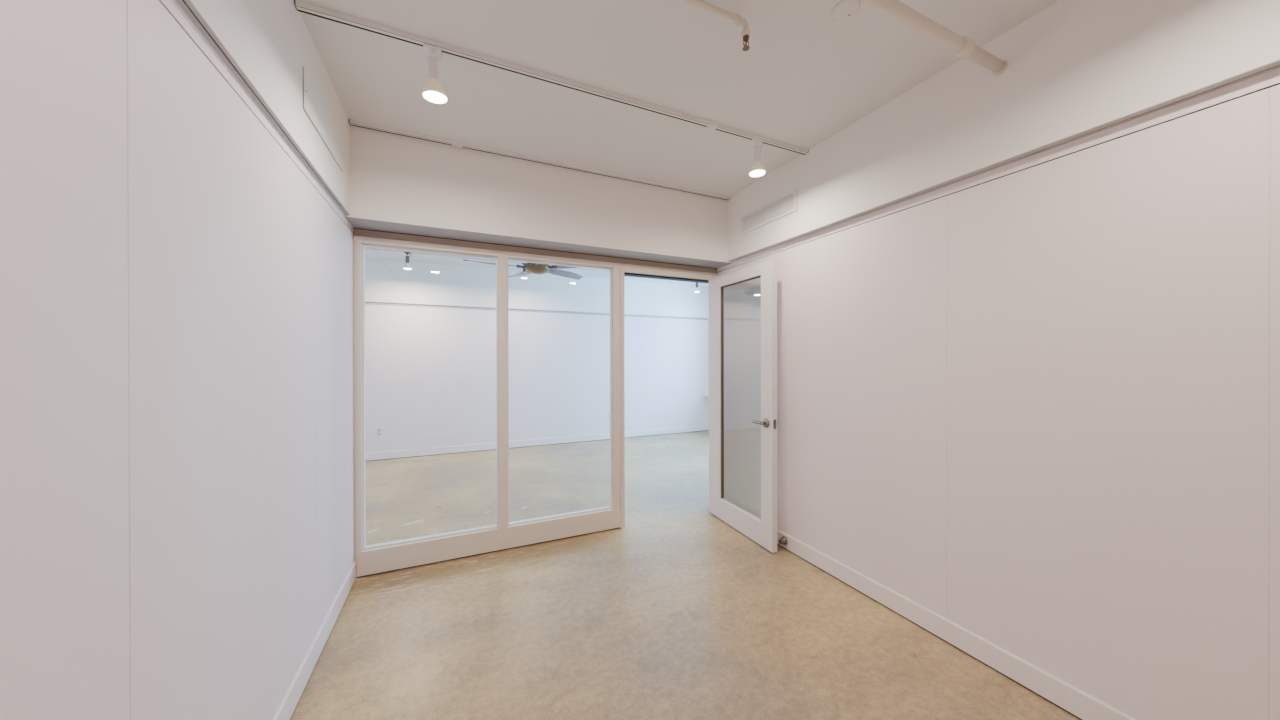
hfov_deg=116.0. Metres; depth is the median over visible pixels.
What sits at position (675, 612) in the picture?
floor
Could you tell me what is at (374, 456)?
baseboard
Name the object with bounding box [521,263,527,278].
lamp
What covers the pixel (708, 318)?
wall
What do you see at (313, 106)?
access panel
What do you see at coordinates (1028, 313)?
wall
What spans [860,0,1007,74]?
ceiling pipe
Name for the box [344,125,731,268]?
wall
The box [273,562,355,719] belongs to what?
baseboard
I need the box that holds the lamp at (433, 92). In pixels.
[422,43,447,103]
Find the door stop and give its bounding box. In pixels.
[779,536,787,544]
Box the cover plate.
[832,0,859,19]
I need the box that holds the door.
[709,259,777,552]
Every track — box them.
[294,0,808,154]
[349,119,729,199]
[365,247,609,271]
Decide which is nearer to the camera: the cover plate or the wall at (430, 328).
the cover plate
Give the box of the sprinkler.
[742,35,749,50]
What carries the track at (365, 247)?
attached to the ceiling
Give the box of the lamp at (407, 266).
[403,252,411,269]
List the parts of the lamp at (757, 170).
bulb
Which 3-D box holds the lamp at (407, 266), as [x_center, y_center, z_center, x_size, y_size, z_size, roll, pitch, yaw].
[-3.106,-1.323,5.342,0.104,0.228,0.104,0,0,-24]
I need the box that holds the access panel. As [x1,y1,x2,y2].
[303,67,342,170]
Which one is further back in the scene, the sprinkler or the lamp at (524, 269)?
the lamp at (524, 269)
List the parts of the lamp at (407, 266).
bulb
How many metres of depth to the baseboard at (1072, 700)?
1.94 m
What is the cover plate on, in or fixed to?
attached to the ceiling
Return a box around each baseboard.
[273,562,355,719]
[365,425,707,460]
[777,529,1134,719]
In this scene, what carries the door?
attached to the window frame
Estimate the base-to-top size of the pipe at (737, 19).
0.073 m
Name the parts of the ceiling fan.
blade, blade, blade, blade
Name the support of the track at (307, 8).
attached to the ceiling
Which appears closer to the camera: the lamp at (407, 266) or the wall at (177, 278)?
the wall at (177, 278)
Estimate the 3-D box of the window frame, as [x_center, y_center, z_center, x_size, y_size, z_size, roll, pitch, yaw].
[-0.588,0.286,3.283,2.900,2.316,0.106,0,0,-24]
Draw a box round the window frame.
[353,229,717,577]
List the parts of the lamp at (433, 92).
bulb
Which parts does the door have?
lever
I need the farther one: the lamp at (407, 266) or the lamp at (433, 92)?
the lamp at (407, 266)
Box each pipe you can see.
[682,0,750,37]
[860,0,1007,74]
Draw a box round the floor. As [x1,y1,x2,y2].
[290,431,1079,719]
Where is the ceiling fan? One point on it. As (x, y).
(535, 268)
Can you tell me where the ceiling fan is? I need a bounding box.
[463,259,582,279]
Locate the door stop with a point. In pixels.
(783, 540)
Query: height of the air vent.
0.160 m
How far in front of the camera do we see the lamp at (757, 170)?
2.59 m
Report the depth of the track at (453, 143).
2.83 m
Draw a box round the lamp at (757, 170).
[749,138,765,176]
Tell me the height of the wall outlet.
0.116 m
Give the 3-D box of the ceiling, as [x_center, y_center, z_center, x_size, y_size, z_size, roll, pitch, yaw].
[-0.333,-1.508,2.437,8.220,0.100,9.315,0,0,-24]
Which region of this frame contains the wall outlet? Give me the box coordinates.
[376,428,381,435]
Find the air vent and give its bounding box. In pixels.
[741,188,796,234]
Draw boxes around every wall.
[0,0,353,719]
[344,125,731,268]
[365,257,708,452]
[708,318,708,424]
[717,0,1279,719]
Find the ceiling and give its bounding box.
[299,0,1058,286]

